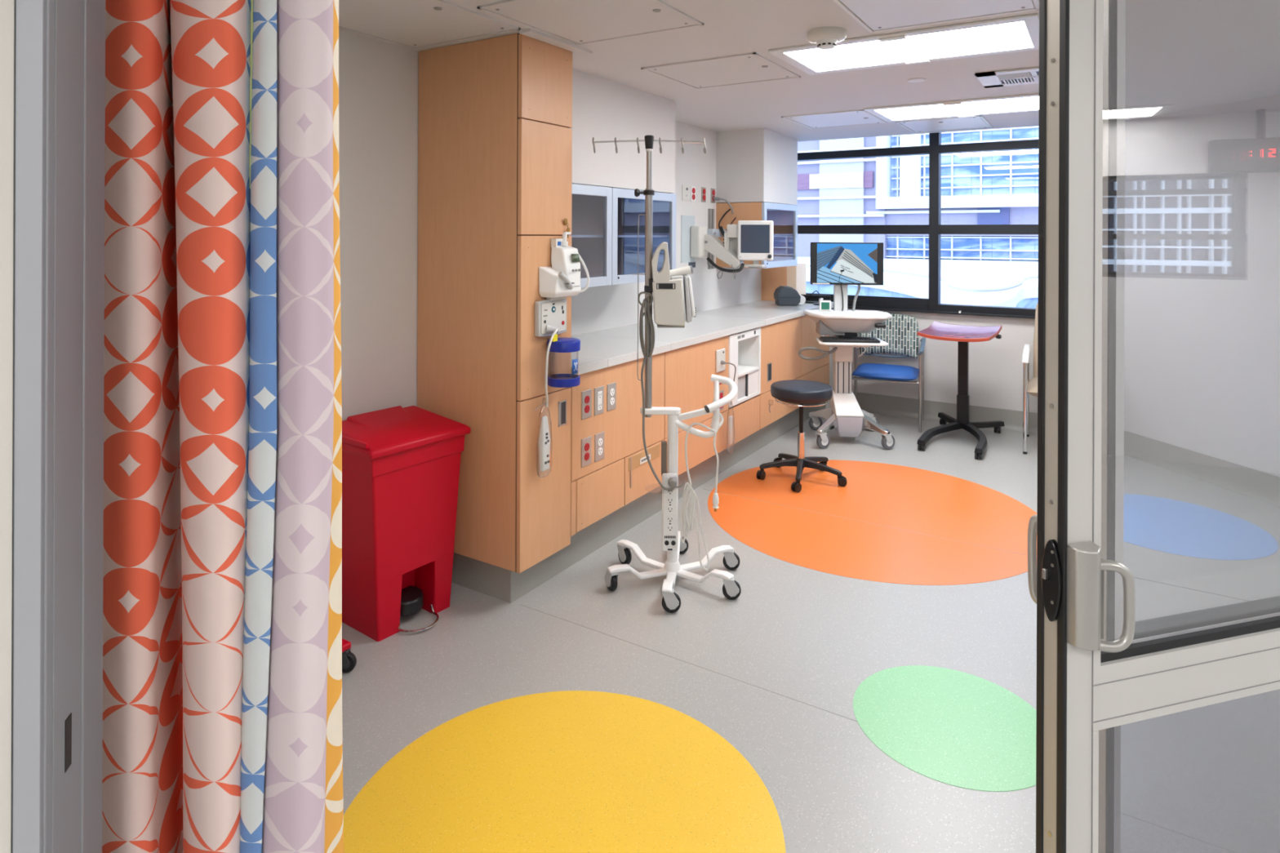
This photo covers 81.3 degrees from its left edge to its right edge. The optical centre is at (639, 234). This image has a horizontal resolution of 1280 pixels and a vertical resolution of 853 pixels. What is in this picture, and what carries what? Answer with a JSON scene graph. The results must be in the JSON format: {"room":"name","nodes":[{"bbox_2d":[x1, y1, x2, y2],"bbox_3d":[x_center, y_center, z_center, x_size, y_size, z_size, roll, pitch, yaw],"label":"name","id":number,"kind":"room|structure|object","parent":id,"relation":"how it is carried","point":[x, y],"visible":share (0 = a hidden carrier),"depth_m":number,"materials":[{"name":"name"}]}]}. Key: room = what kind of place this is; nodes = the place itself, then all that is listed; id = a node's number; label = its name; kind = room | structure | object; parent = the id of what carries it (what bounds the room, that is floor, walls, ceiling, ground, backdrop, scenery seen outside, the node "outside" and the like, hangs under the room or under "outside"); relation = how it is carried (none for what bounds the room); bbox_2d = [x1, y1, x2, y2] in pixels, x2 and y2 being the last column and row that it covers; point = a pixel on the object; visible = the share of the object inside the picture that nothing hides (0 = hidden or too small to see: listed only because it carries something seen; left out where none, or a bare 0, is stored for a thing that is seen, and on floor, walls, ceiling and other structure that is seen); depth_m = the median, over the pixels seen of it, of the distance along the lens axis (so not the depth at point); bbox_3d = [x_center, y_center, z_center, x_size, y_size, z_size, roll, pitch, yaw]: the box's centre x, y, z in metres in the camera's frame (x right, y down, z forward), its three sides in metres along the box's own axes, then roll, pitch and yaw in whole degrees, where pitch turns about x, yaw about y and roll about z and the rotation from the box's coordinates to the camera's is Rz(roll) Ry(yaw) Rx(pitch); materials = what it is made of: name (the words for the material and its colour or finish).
{"room":"examination room","nodes":[
{"label":"examination room","id":0,"kind":"room"},
{"bbox_2d":[0,0,15,852],"bbox_3d":[-1.314,0.195,0.616,1.398,2.600,0.145,0,0,-16],"label":"wall","id":1,"kind":"structure","parent":0,"point":[7,7],"depth_m":0.74,"materials":[{"name":"grey paint"}]},
{"bbox_2d":[11,0,105,852],"bbox_3d":[-0.629,0.346,0.810,0.028,2.303,0.151,0,0,-16],"label":"trim","id":2,"kind":"structure","parent":1,"relation":"attached to","point":[59,236],"depth_m":0.78,"materials":[{"name":"grey metal"}]},
{"bbox_2d":[338,29,761,420],"bbox_3d":[-0.942,0.196,3.469,0.140,2.600,8.300,0,0,32],"label":"wall","id":3,"kind":"structure","parent":0,"point":[379,80],"depth_m":3.15,"materials":[{"name":"paint"}]},
{"bbox_2d":[417,33,572,573],"bbox_3d":[-0.634,0.271,3.257,0.599,2.149,0.335,0,0,32],"label":"tall cabinet","id":4,"kind":"object","parent":3,"relation":"attached to","point":[495,114],"visible":0.88,"depth_m":3.09,"materials":[{"name":"brown wood"}]},
{"bbox_2d":[534,298,566,337],"bbox_3d":[-0.351,0.344,3.090,0.067,0.152,0.188,0,0,32],"label":"station","id":5,"kind":"object","parent":4,"relation":"attached to","point":[550,316],"visible":0.91,"depth_m":3.06,"materials":[{"name":"grey plastic"}]},
{"bbox_2d":[533,328,557,477],"bbox_3d":[-0.379,0.685,3.021,0.071,0.598,0.113,0,0,22],"label":"cord","id":6,"kind":"object","parent":5,"relation":"hanging from","point":[544,438],"visible":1,"depth_m":3.02,"materials":[{"name":"white plastic"}]},
{"bbox_2d":[546,337,580,387],"bbox_3d":[-0.315,0.526,3.081,0.138,0.185,0.137,0,0,32],"label":"lidded canister","id":7,"kind":"object","parent":4,"relation":"attached to","point":[563,344],"visible":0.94,"depth_m":3.04,"materials":[{"name":"blue plastic"}]},
{"bbox_2d":[538,231,589,300],"bbox_3d":[-0.308,0.130,3.125,0.104,0.282,0.238,0,0,32],"label":"wall-mounted medical device","id":8,"kind":"object","parent":4,"relation":"attached to","point":[562,280],"visible":1,"depth_m":3.10,"materials":[{"name":"white plastic"}]},
{"bbox_2d":[568,352,664,536],"bbox_3d":[-0.334,0.964,3.746,0.598,0.699,0.811,0,0,32],"label":"base cabinet","id":9,"kind":"object","parent":3,"relation":"attached to","point":[602,487],"visible":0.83,"depth_m":3.54,"materials":[{"name":"brown wood"}]},
{"bbox_2d":[581,389,591,419],"bbox_3d":[-0.237,0.759,3.335,0.008,0.125,0.073,0,0,32],"label":"power outlet","id":10,"kind":"object","parent":9,"relation":"attached to","point":[586,396],"visible":1,"depth_m":3.33,"materials":[{"name":"silver metal"}]},
{"bbox_2d":[584,404,589,413],"bbox_3d":[-0.236,0.780,3.334,0.004,0.035,0.035,0,0,32],"label":"receptacle","id":11,"kind":"object","parent":10,"relation":"attached to","point":[586,406],"depth_m":3.33,"materials":[{"name":"red plastic"}]},
{"bbox_2d":[581,435,591,467],"bbox_3d":[-0.238,0.971,3.335,0.008,0.125,0.073,0,0,32],"label":"power outlet","id":12,"kind":"object","parent":9,"relation":"attached to","point":[585,442],"visible":1,"depth_m":3.33,"materials":[{"name":"silver metal"}]},
{"bbox_2d":[584,452,589,460],"bbox_3d":[-0.237,0.992,3.334,0.004,0.035,0.035,0,0,32],"label":"receptacle","id":13,"kind":"object","parent":12,"relation":"attached to","point":[586,454],"depth_m":3.33,"materials":[{"name":"red plastic"}]},
{"bbox_2d":[584,443,589,451],"bbox_3d":[-0.237,0.950,3.334,0.004,0.035,0.035,0,0,32],"label":"receptacle","id":14,"kind":"object","parent":12,"relation":"attached to","point":[586,445],"depth_m":3.33,"materials":[{"name":"red plastic"}]},
{"bbox_2d":[594,386,604,415],"bbox_3d":[-0.186,0.761,3.418,0.008,0.125,0.073,0,0,32],"label":"power outlet","id":15,"kind":"object","parent":9,"relation":"attached to","point":[598,392],"visible":1,"depth_m":3.41,"materials":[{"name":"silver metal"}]},
{"bbox_2d":[597,391,602,410],"bbox_3d":[-0.185,0.761,3.418,0.004,0.084,0.034,0,0,32],"label":"receptacle","id":16,"kind":"object","parent":15,"relation":"attached to","point":[599,393],"depth_m":3.42,"materials":[{"name":"white plastic"}]},
{"bbox_2d":[595,431,604,462],"bbox_3d":[-0.184,0.973,3.422,0.008,0.125,0.073,0,0,32],"label":"power outlet","id":17,"kind":"object","parent":9,"relation":"attached to","point":[599,437],"visible":1,"depth_m":3.42,"materials":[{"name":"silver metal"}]},
{"bbox_2d":[597,447,602,455],"bbox_3d":[-0.183,0.994,3.422,0.004,0.035,0.035,0,0,32],"label":"receptacle","id":18,"kind":"object","parent":17,"relation":"attached to","point":[599,449],"depth_m":3.42,"materials":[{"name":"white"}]},
{"bbox_2d":[607,382,616,411],"bbox_3d":[-0.132,0.761,3.505,0.008,0.125,0.073,0,0,32],"label":"power outlet","id":19,"kind":"object","parent":9,"relation":"attached to","point":[611,388],"visible":1,"depth_m":3.50,"materials":[{"name":"silver metal"}]},
{"bbox_2d":[571,300,833,374],"bbox_3d":[0.450,0.596,4.994,0.617,0.040,3.757,0,0,32],"label":"countertop","id":20,"kind":"structure","parent":9,"relation":"on","point":[606,348],"depth_m":4.40,"materials":[{"name":"grey paint"}]},
{"bbox_2d":[761,262,805,300],"bbox_3d":[1.272,0.417,6.596,0.320,0.323,0.250,0,0,32],"label":"gable","id":21,"kind":"object","parent":20,"relation":"on","point":[794,277],"visible":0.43,"depth_m":6.51,"materials":[{"name":"brown wood"}]},
{"bbox_2d":[773,285,805,306],"bbox_3d":[1.234,0.502,6.140,0.239,0.152,0.183,0,0,0],"label":"printer","id":22,"kind":"object","parent":20,"relation":"on","point":[784,295],"visible":1,"depth_m":6.05,"materials":[{"name":"grey plastic"}]},
{"bbox_2d":[801,290,830,303],"bbox_3d":[1.469,0.527,6.350,0.263,0.104,0.166,0,0,32],"label":"tray","id":23,"kind":"object","parent":20,"relation":"on","point":[811,299],"visible":0.59,"depth_m":6.37,"materials":[{"name":"black plastic"}]},
{"bbox_2d":[568,183,675,288],"bbox_3d":[-0.288,0.008,4.021,0.386,0.511,1.318,0,0,32],"label":"upper cabinet","id":24,"kind":"object","parent":3,"relation":"attached to","point":[605,220],"visible":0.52,"depth_m":4.39,"materials":[{"name":"blue metal"}]},
{"bbox_2d":[568,235,667,237],"bbox_3d":[-0.308,0.008,4.033,0.320,0.012,1.282,0,0,32],"label":"shelf","id":25,"kind":"object","parent":24,"relation":"attached to","point":[572,236],"depth_m":4.07,"materials":[{"name":"white metal"}]},
{"bbox_2d":[451,401,826,603],"bbox_3d":[0.323,1.401,4.888,0.520,0.200,4.050,0,0,32],"label":"baseboard","id":26,"kind":"structure","parent":3,"relation":"attached to","point":[507,585],"depth_m":3.57,"materials":[{"name":"grey"}]},
{"bbox_2d":[681,184,688,200],"bbox_3d":[0.330,-0.302,5.371,0.009,0.112,0.100,0,0,32],"label":"wall outlet","id":27,"kind":"object","parent":3,"relation":"attached to","point":[685,188],"visible":1,"depth_m":5.36,"materials":[{"name":"white plastic"}]},
{"bbox_2d":[680,215,694,262],"bbox_3d":[0.348,0.031,5.405,0.006,0.340,0.200,0,0,32],"label":"plate","id":28,"kind":"object","parent":3,"relation":"attached to","point":[686,221],"visible":0.93,"depth_m":5.38,"materials":[{"name":"grey"}]},
{"bbox_2d":[690,186,695,201],"bbox_3d":[0.391,-0.298,5.468,0.011,0.112,0.072,0,0,32],"label":"wall outlet","id":29,"kind":"object","parent":3,"relation":"attached to","point":[692,188],"visible":1,"depth_m":5.46,"materials":[{"name":"white plastic"}]},
{"bbox_2d":[662,335,728,475],"bbox_3d":[0.087,0.966,4.428,0.593,0.699,0.789,0,0,32],"label":"base cabinet","id":30,"kind":"object","parent":3,"relation":"attached to","point":[689,370],"visible":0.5,"depth_m":4.24,"materials":[{"name":"brown wood"}]},
{"bbox_2d":[715,348,725,373],"bbox_3d":[0.495,0.758,4.488,0.036,0.134,0.116,0,0,32],"label":"outlet","id":31,"kind":"object","parent":30,"relation":"attached to","point":[720,353],"visible":1,"depth_m":4.48,"materials":[{"name":"white plastic"}]},
{"bbox_2d":[724,362,736,453],"bbox_3d":[0.544,1.046,4.517,0.040,0.554,0.105,0,0,32],"label":"cord","id":32,"kind":"object","parent":31,"relation":"hanging from","point":[730,418],"visible":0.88,"depth_m":4.52,"materials":[{"name":"grey plastic"}]},
{"bbox_2d":[719,389,724,410],"bbox_3d":[0.490,1.002,4.508,0.007,0.116,0.072,0,0,32],"label":"outlet","id":33,"kind":"object","parent":30,"relation":"attached to","point":[722,392],"visible":0.57,"depth_m":4.51,"materials":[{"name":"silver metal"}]},
{"bbox_2d":[720,392,723,408],"bbox_3d":[0.491,1.002,4.507,0.004,0.090,0.036,0,0,32],"label":"receptacle","id":34,"kind":"object","parent":33,"relation":"attached to","point":[721,393],"depth_m":4.51,"materials":[{"name":"red"}]},
{"bbox_2d":[701,186,706,202],"bbox_3d":[0.481,-0.301,5.612,0.011,0.112,0.068,0,0,32],"label":"wall outlet","id":35,"kind":"object","parent":3,"relation":"attached to","point":[703,188],"visible":1,"depth_m":5.60,"materials":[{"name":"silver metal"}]},
{"bbox_2d":[707,208,714,269],"bbox_3d":[0.545,0.032,5.708,0.020,0.460,0.070,0,0,32],"label":"channel","id":36,"kind":"object","parent":3,"relation":"attached to","point":[710,211],"visible":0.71,"depth_m":5.68,"materials":[{"name":"grey paint"}]},
{"bbox_2d":[711,187,715,203],"bbox_3d":[0.565,-0.301,5.748,0.011,0.112,0.068,0,0,32],"label":"wall outlet","id":37,"kind":"object","parent":3,"relation":"attached to","point":[713,190],"visible":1,"depth_m":5.73,"materials":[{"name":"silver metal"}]},
{"bbox_2d":[713,196,733,213],"bbox_3d":[0.639,-0.224,5.720,0.159,0.136,0.040,0,0,15],"label":"cord","id":38,"kind":"object","parent":3,"relation":"attached to","point":[716,198],"visible":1,"depth_m":5.71,"materials":[{"name":"grey plastic"}]},
{"bbox_2d":[690,226,766,278],"bbox_3d":[0.677,0.127,5.442,0.514,0.379,0.360,0,0,32],"label":"monitor arm","id":39,"kind":"object","parent":3,"relation":"attached to","point":[703,239],"depth_m":5.40,"materials":[{"name":"white plastic"}]},
{"bbox_2d":[718,208,736,235],"bbox_3d":[0.672,-0.095,5.676,0.122,0.481,0.522,0,0,32],"label":"cable","id":40,"kind":"object","parent":39,"relation":"attached to","point":[721,228],"visible":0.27,"depth_m":5.58,"materials":[{"name":"black rubber"}]},
{"bbox_2d":[723,220,773,264],"bbox_3d":[0.777,0.065,5.360,0.361,0.332,0.160,0,0,12],"label":"patient monitor","id":41,"kind":"object","parent":39,"relation":"on","point":[751,240],"visible":0.91,"depth_m":5.29,"materials":[{"name":"white plastic"}]},
{"bbox_2d":[728,395,759,447],"bbox_3d":[0.428,0.967,4.976,0.593,0.699,0.496,0,0,32],"label":"base cabinet","id":42,"kind":"object","parent":3,"relation":"attached to","point":[746,413],"visible":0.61,"depth_m":4.83,"materials":[{"name":"brown wood"}]},
{"bbox_2d":[728,327,760,407],"bbox_3d":[0.599,0.847,4.869,0.210,0.450,0.490,0,0,32],"label":"shelf unit","id":43,"kind":"object","parent":42,"relation":"in","point":[744,347],"visible":0.61,"depth_m":4.90,"materials":[{"name":"white plastic"}]},
{"bbox_2d":[715,202,797,268],"bbox_3d":[0.955,0.005,6.003,0.406,0.500,0.721,0,0,32],"label":"upper cabinet","id":44,"kind":"object","parent":3,"relation":"attached to","point":[784,216],"visible":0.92,"depth_m":5.98,"materials":[{"name":"brown wood"}]},
{"bbox_2d":[715,128,797,204],"bbox_3d":[0.944,-0.534,6.011,0.415,0.571,0.725,0,0,32],"label":"wall pier","id":45,"kind":"object","parent":3,"relation":"attached to","point":[759,165],"visible":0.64,"depth_m":5.73,"materials":[{"name":"paint"}]},
{"bbox_2d":[758,315,801,429],"bbox_3d":[0.773,0.969,5.530,0.595,0.699,0.807,0,0,32],"label":"base cabinet","id":46,"kind":"object","parent":3,"relation":"attached to","point":[780,341],"visible":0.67,"depth_m":5.31,"materials":[{"name":"brown wood"}]},
{"bbox_2d":[800,315,829,404],"bbox_3d":[1.166,0.970,6.168,0.597,0.699,0.687,0,0,32],"label":"base cabinet","id":47,"kind":"object","parent":3,"relation":"attached to","point":[818,371],"visible":0.25,"depth_m":5.94,"materials":[{"name":"brown wood"}]},
{"bbox_2d":[570,68,675,193],"bbox_3d":[-0.302,-0.538,4.030,0.390,0.573,1.325,0,0,32],"label":"wall","id":48,"kind":"structure","parent":0,"point":[603,109],"depth_m":3.96,"materials":[{"name":"paint"}]},
{"bbox_2d":[338,0,1279,141],"bbox_3d":[2.016,-1.003,0.869,7.900,0.417,9.600,0,0,32],"label":"ceiling","id":49,"kind":"structure","parent":0,"point":[1181,55],"depth_m":3.50,"materials":[{"name":"white paint"}]},
{"bbox_2d":[102,0,343,852],"bbox_3d":[-0.400,0.293,1.037,0.873,2.176,0.167,0,0,0],"label":"privacy curtain","id":50,"kind":"object","parent":49,"relation":"hanging from","point":[223,731],"visible":0.94,"depth_m":0.97,"materials":[{"name":"fabric"}]},
{"bbox_2d":[338,0,520,48],"bbox_3d":[-0.873,-0.802,2.805,0.590,0.010,0.600,0,0,32],"label":"ceiling access panel","id":51,"kind":"object","parent":49,"relation":"attached to","point":[412,24],"visible":0.84,"depth_m":2.81,"materials":[{"name":"white paint"}]},
{"bbox_2d":[519,27,592,55],"bbox_3d":[-0.341,-0.798,3.098,0.055,0.012,0.420,0,0,32],"label":"trim","id":52,"kind":"structure","parent":49,"relation":"attached to","point":[531,33],"depth_m":3.07,"materials":[{"name":"white paint"}]},
{"bbox_2d":[476,0,703,45],"bbox_3d":[-0.166,-0.800,2.731,0.590,0.010,0.600,0,0,32],"label":"ceiling access panel","id":53,"kind":"object","parent":49,"relation":"attached to","point":[578,22],"visible":1,"depth_m":2.74,"materials":[{"name":"white paint"}]},
{"bbox_2d":[640,52,800,88],"bbox_3d":[0.407,-0.797,3.672,0.590,0.010,0.575,0,0,32],"label":"ceiling access panel","id":54,"kind":"object","parent":49,"relation":"attached to","point":[753,67],"visible":1,"depth_m":3.63,"materials":[{"name":"white paint"}]},
{"bbox_2d":[806,26,846,49],"bbox_3d":[0.737,-0.768,2.943,0.154,0.064,0.154,0,0,32],"label":"smoke detector","id":55,"kind":"object","parent":49,"relation":"attached to","point":[825,37],"visible":1,"depth_m":2.90,"materials":[{"name":"white plastic"}]},
{"bbox_2d":[817,42,835,48],"bbox_3d":[0.737,-0.746,2.943,0.072,0.006,0.072,0,0,32],"label":"grille","id":56,"kind":"object","parent":55,"relation":"attached to","point":[820,45],"depth_m":2.92,"materials":[{"name":"grey plastic"}]},
{"bbox_2d":[781,109,887,128],"bbox_3d":[1.352,-0.794,5.155,0.550,0.010,0.620,0,0,32],"label":"ceiling access panel","id":57,"kind":"object","parent":49,"relation":"attached to","point":[860,117],"visible":1,"depth_m":5.13,"materials":[{"name":"white"}]},
{"bbox_2d":[768,13,1039,75],"bbox_3d":[1.137,-0.789,3.186,1.037,0.017,0.550,0,0,32],"label":"recessed light","id":58,"kind":"object","parent":49,"relation":"in","point":[1020,33],"visible":0.89,"depth_m":3.15,"materials":[{"name":"white plastic"}]},
{"bbox_2d":[906,77,925,82],"bbox_3d":[1.422,-0.793,3.833,0.090,0.008,0.090,0,0,32],"label":"sprinkler cover","id":59,"kind":"object","parent":49,"relation":"attached to","point":[915,79],"visible":1,"depth_m":3.82,"materials":[{"name":"white"}]},
{"bbox_2d":[833,0,1039,32],"bbox_3d":[1.000,-0.795,2.524,0.590,0.010,0.580,0,0,32],"label":"ceiling access panel","id":60,"kind":"object","parent":49,"relation":"attached to","point":[878,15],"visible":0.97,"depth_m":2.64,"materials":[{"name":"white"}]},
{"bbox_2d":[895,115,993,133],"bbox_3d":[2.195,-0.790,5.361,0.555,0.010,0.620,0,0,32],"label":"ceiling access panel","id":61,"kind":"object","parent":49,"relation":"attached to","point":[978,122],"visible":0.95,"depth_m":5.34,"materials":[{"name":"white"}]},
{"bbox_2d":[863,93,1039,122],"bbox_3d":[2.009,-0.785,4.682,1.039,0.017,0.610,0,0,32],"label":"recessed light","id":62,"kind":"object","parent":49,"relation":"in","point":[1028,102],"visible":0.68,"depth_m":4.65,"materials":[{"name":"white plastic"}]},
{"bbox_2d":[974,66,1039,88],"bbox_3d":[1.963,-0.789,3.704,0.500,0.012,0.380,0,0,32],"label":"ceiling vent","id":63,"kind":"object","parent":49,"relation":"in","point":[1028,75],"visible":0.53,"depth_m":3.73,"materials":[{"name":"grey plastic"}]},
{"bbox_2d":[342,406,1279,852],"bbox_3d":[2.111,1.558,1.039,7.900,0.102,10.000,0,0,32],"label":"floor","id":64,"kind":"structure","parent":0,"point":[868,685],"depth_m":2.48,"materials":[{"name":"grey plastic"}]},
{"bbox_2d":[342,638,356,672],"bbox_3d":[-1.179,1.445,2.501,0.307,0.100,0.319,0,0,32],"label":"caster","id":65,"kind":"object","parent":64,"relation":"on","point":[348,659],"visible":0.18,"depth_m":2.54,"materials":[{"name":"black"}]},
{"bbox_2d":[342,405,471,641],"bbox_3d":[-0.949,1.108,2.936,0.394,0.777,0.458,0,0,37],"label":"bin","id":66,"kind":"object","parent":64,"relation":"on","point":[401,466],"visible":0.92,"depth_m":2.82,"materials":[{"name":"red plastic"}]},
{"bbox_2d":[592,135,741,613],"bbox_3d":[0.158,0.536,3.234,0.621,1.930,0.549,0,0,39],"label":"stand","id":67,"kind":"object","parent":64,"relation":"on","point":[671,601],"depth_m":3.22,"materials":[{"name":"white metal"}]},
{"bbox_2d":[631,213,644,380],"bbox_3d":[-0.008,0.276,3.259,0.059,0.731,0.005,0,0,0],"label":"cable","id":68,"kind":"object","parent":67,"relation":"hanging from","point":[637,273],"visible":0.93,"depth_m":3.26,"materials":[{"name":"grey paint"}]},
{"bbox_2d":[637,291,684,491],"bbox_3d":[0.088,0.663,3.178,0.210,0.835,0.051,0,0,23],"label":"cable","id":69,"kind":"object","parent":67,"relation":"attached to","point":[646,304],"visible":1,"depth_m":3.19,"materials":[{"name":"grey plastic"}]},
{"bbox_2d":[666,524,673,532],"bbox_3d":[0.128,1.250,3.175,0.031,0.031,0.003,0,0,0],"label":"socket","id":70,"kind":"object","parent":67,"relation":"attached to","point":[669,528],"depth_m":3.17,"materials":[{"name":"grey plastic"}]},
{"bbox_2d":[644,241,696,327],"bbox_3d":[0.130,0.215,3.237,0.222,0.366,0.153,0,0,0],"label":"pump","id":71,"kind":"object","parent":67,"relation":"attached to","point":[673,305],"visible":0.97,"depth_m":3.16,"materials":[{"name":"white plastic"}]},
{"bbox_2d":[666,515,673,523],"bbox_3d":[0.128,1.212,3.175,0.031,0.031,0.003,0,0,0],"label":"socket","id":72,"kind":"object","parent":67,"relation":"attached to","point":[669,518],"depth_m":3.17,"materials":[{"name":"grey plastic"}]},
{"bbox_2d":[666,506,673,513],"bbox_3d":[0.129,1.171,3.175,0.031,0.031,0.003,0,0,0],"label":"socket","id":73,"kind":"object","parent":67,"relation":"attached to","point":[669,508],"depth_m":3.17,"materials":[{"name":"grey plastic"}]},
{"bbox_2d":[666,497,673,504],"bbox_3d":[0.129,1.133,3.175,0.031,0.031,0.003,0,0,0],"label":"socket","id":74,"kind":"object","parent":67,"relation":"attached to","point":[669,500],"depth_m":3.17,"materials":[{"name":"grey plastic"}]},
{"bbox_2d":[666,489,673,495],"bbox_3d":[0.129,1.095,3.175,0.031,0.031,0.003,0,0,0],"label":"socket","id":75,"kind":"object","parent":67,"relation":"attached to","point":[668,493],"depth_m":3.17,"materials":[{"name":"grey plastic"}]},
{"bbox_2d":[680,410,723,571],"bbox_3d":[0.267,1.102,3.214,0.192,0.685,0.103,0,0,0],"label":"cable","id":76,"kind":"object","parent":67,"relation":"hanging from","point":[692,496],"visible":0.98,"depth_m":3.18,"materials":[{"name":"white plastic"}]},
{"bbox_2d":[756,379,847,493],"bbox_3d":[1.007,1.216,4.574,0.524,0.577,0.524,0,0,32],"label":"stool","id":77,"kind":"object","parent":64,"relation":"on","point":[800,392],"visible":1,"depth_m":4.54,"materials":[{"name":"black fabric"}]},
{"bbox_2d":[797,284,894,449],"bbox_3d":[1.485,0.866,5.482,0.685,1.280,0.583,0,0,5],"label":"cart","id":78,"kind":"object","parent":64,"relation":"on","point":[845,415],"visible":0.97,"depth_m":5.36,"materials":[{"name":"grey plastic"}]},
{"bbox_2d":[818,300,831,311],"bbox_3d":[1.380,0.530,5.559,0.084,0.078,0.034,0,0,5],"label":"card reader","id":79,"kind":"object","parent":78,"relation":"on","point":[824,305],"visible":1,"depth_m":5.54,"materials":[{"name":"white plastic"}]},
{"bbox_2d":[809,242,883,284],"bbox_3d":[1.533,0.214,5.537,0.524,0.314,0.060,0,0,7],"label":"computer monitor","id":80,"kind":"object","parent":78,"relation":"attached to","point":[831,263],"visible":1,"depth_m":5.51,"materials":[{"name":"black plastic"}]},
{"bbox_2d":[817,266,862,283],"bbox_3d":[1.486,0.295,5.513,0.347,0.122,0.001,0,0,7],"label":"picture","id":81,"kind":"object","parent":80,"relation":"attached to","point":[825,274],"depth_m":5.51,"materials":[{"name":"white"}]},
{"bbox_2d":[867,248,877,262],"bbox_3d":[1.710,0.152,5.487,0.069,0.107,0.001,0,0,7],"label":"picture","id":82,"kind":"object","parent":80,"relation":"on","point":[872,252],"depth_m":5.49,"materials":[{"name":"blue"}]},
{"bbox_2d":[872,272,877,283],"bbox_3d":[1.727,0.316,5.484,0.035,0.081,0.001,0,0,7],"label":"picture","id":83,"kind":"object","parent":80,"relation":"attached to","point":[875,276],"depth_m":5.48},
{"bbox_2d":[827,345,871,347],"bbox_3d":[1.514,0.797,5.426,0.333,0.038,0.289,0,0,32],"label":"tray","id":84,"kind":"object","parent":78,"relation":"on","point":[833,346],"depth_m":5.34,"materials":[{"name":"grey plastic"}]},
{"bbox_2d":[815,337,888,346],"bbox_3d":[1.520,0.772,5.373,0.480,0.018,0.275,0,0,5],"label":"keyboard tray","id":85,"kind":"object","parent":78,"relation":"on","point":[829,341],"depth_m":5.26,"materials":[{"name":"white plastic"}]},
{"bbox_2d":[851,313,925,432],"bbox_3d":[1.975,1.083,5.976,0.585,0.850,0.530,0,0,23],"label":"armchair","id":86,"kind":"object","parent":64,"relation":"on","point":[900,332],"visible":0.71,"depth_m":6.08,"materials":[{"name":"blue fabric"}]},
{"bbox_2d":[916,320,1004,459],"bbox_3d":[2.351,1.085,5.462,0.518,0.846,0.908,0,0,35],"label":"table","id":87,"kind":"object","parent":64,"relation":"on","point":[962,334],"visible":1,"depth_m":5.55,"materials":[{"name":"black metal"}]},
{"bbox_2d":[1022,302,1038,454],"bbox_3d":[2.957,0.992,5.261,0.452,1.040,0.584,0,0,29],"label":"armchair","id":88,"kind":"object","parent":64,"relation":"on","point":[1029,386],"visible":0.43,"depth_m":5.20,"materials":[{"name":"beige fabric"}]},
{"bbox_2d":[826,307,1037,413],"bbox_3d":[2.285,1.064,6.242,2.700,0.890,0.180,0,0,32],"label":"wall","id":89,"kind":"structure","parent":0,"point":[995,366],"depth_m":5.92,"materials":[{"name":"paint"}]},
{"bbox_2d":[797,132,1038,318],"bbox_3d":[2.263,-0.249,6.160,2.464,1.764,0.148,0,0,32],"label":"window","id":90,"kind":"structure","parent":89,"relation":"in","point":[935,149],"depth_m":6.05,"materials":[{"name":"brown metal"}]},
{"bbox_2d":[832,389,1037,434],"bbox_3d":[2.471,1.432,5.995,1.880,0.155,0.042,0,0,32],"label":"baseboard","id":91,"kind":"structure","parent":89,"relation":"attached to","point":[905,407],"depth_m":6.05,"materials":[{"name":"grey"}]},
{"bbox_2d":[1124,94,1279,476],"bbox_3d":[3.834,0.215,3.481,0.141,2.600,4.328,0,0,-13],"label":"wall","id":92,"kind":"structure","parent":0,"point":[1202,308],"depth_m":4.61,"materials":[{"name":"paint"}]},
{"bbox_2d":[1124,430,1279,506],"bbox_3d":[3.738,1.438,3.466,0.042,0.155,4.200,0,0,-13],"label":"baseboard","id":93,"kind":"structure","parent":92,"relation":"attached to","point":[1261,486],"depth_m":4.59,"materials":[{"name":"grey"}]},
{"label":"outside","id":94,"kind":"structure","parent":0,"visible":0},
{"bbox_2d":[797,257,1038,307],"bbox_3d":[3.372,2.524,22.489,50.039,3.580,21.074,0,0,32],"label":"roof","id":95,"kind":"structure","parent":94,"point":[1004,283],"depth_m":15.15,"materials":[{"name":"grey"}]},
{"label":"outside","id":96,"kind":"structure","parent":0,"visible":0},
{"bbox_3d":[17.556,4.671,28.285,120.000,0.200,53.400,0,0,32],"label":"ground","id":97,"kind":"structure","parent":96,"visible":0},
{"bbox_2d":[796,125,1038,261],"bbox_3d":[13.675,-3.795,31.306,50.160,18.700,8.400,0,0,32],"label":"office building","id":98,"kind":"structure","parent":97,"relation":"on","point":[992,187],"depth_m":28.69,"materials":[{"name":"purple concrete"}]},
{"bbox_2d":[809,172,863,188],"bbox_3d":[7.949,-2.188,30.210,2.200,0.600,0.100,0,0,32],"label":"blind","id":99,"kind":"object","parent":98,"relation":"hanging from","point":[817,180],"depth_m":30.16,"materials":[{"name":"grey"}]},
{"bbox_3d":[3.711,0.215,2.050,2.334,2.600,2.567,0,0,32],"label":"wall","id":100,"kind":"structure","parent":0,"visible":0},
{"bbox_2d":[1027,0,1279,852],"bbox_3d":[1.191,0.400,1.287,1.215,2.190,0.128,0,0,-16],"label":"door","id":101,"kind":"structure","parent":100,"relation":"in","point":[1086,685],"depth_m":1.12,"materials":[{"name":"grey metal"}]},
{"bbox_2d":[1097,0,1279,852],"bbox_3d":[1.335,0.398,1.411,1.188,2.185,0.043,0,0,-16],"label":"door","id":102,"kind":"structure","parent":100,"relation":"in","point":[1113,11],"depth_m":1.23,"materials":[{"name":"grey metal"}]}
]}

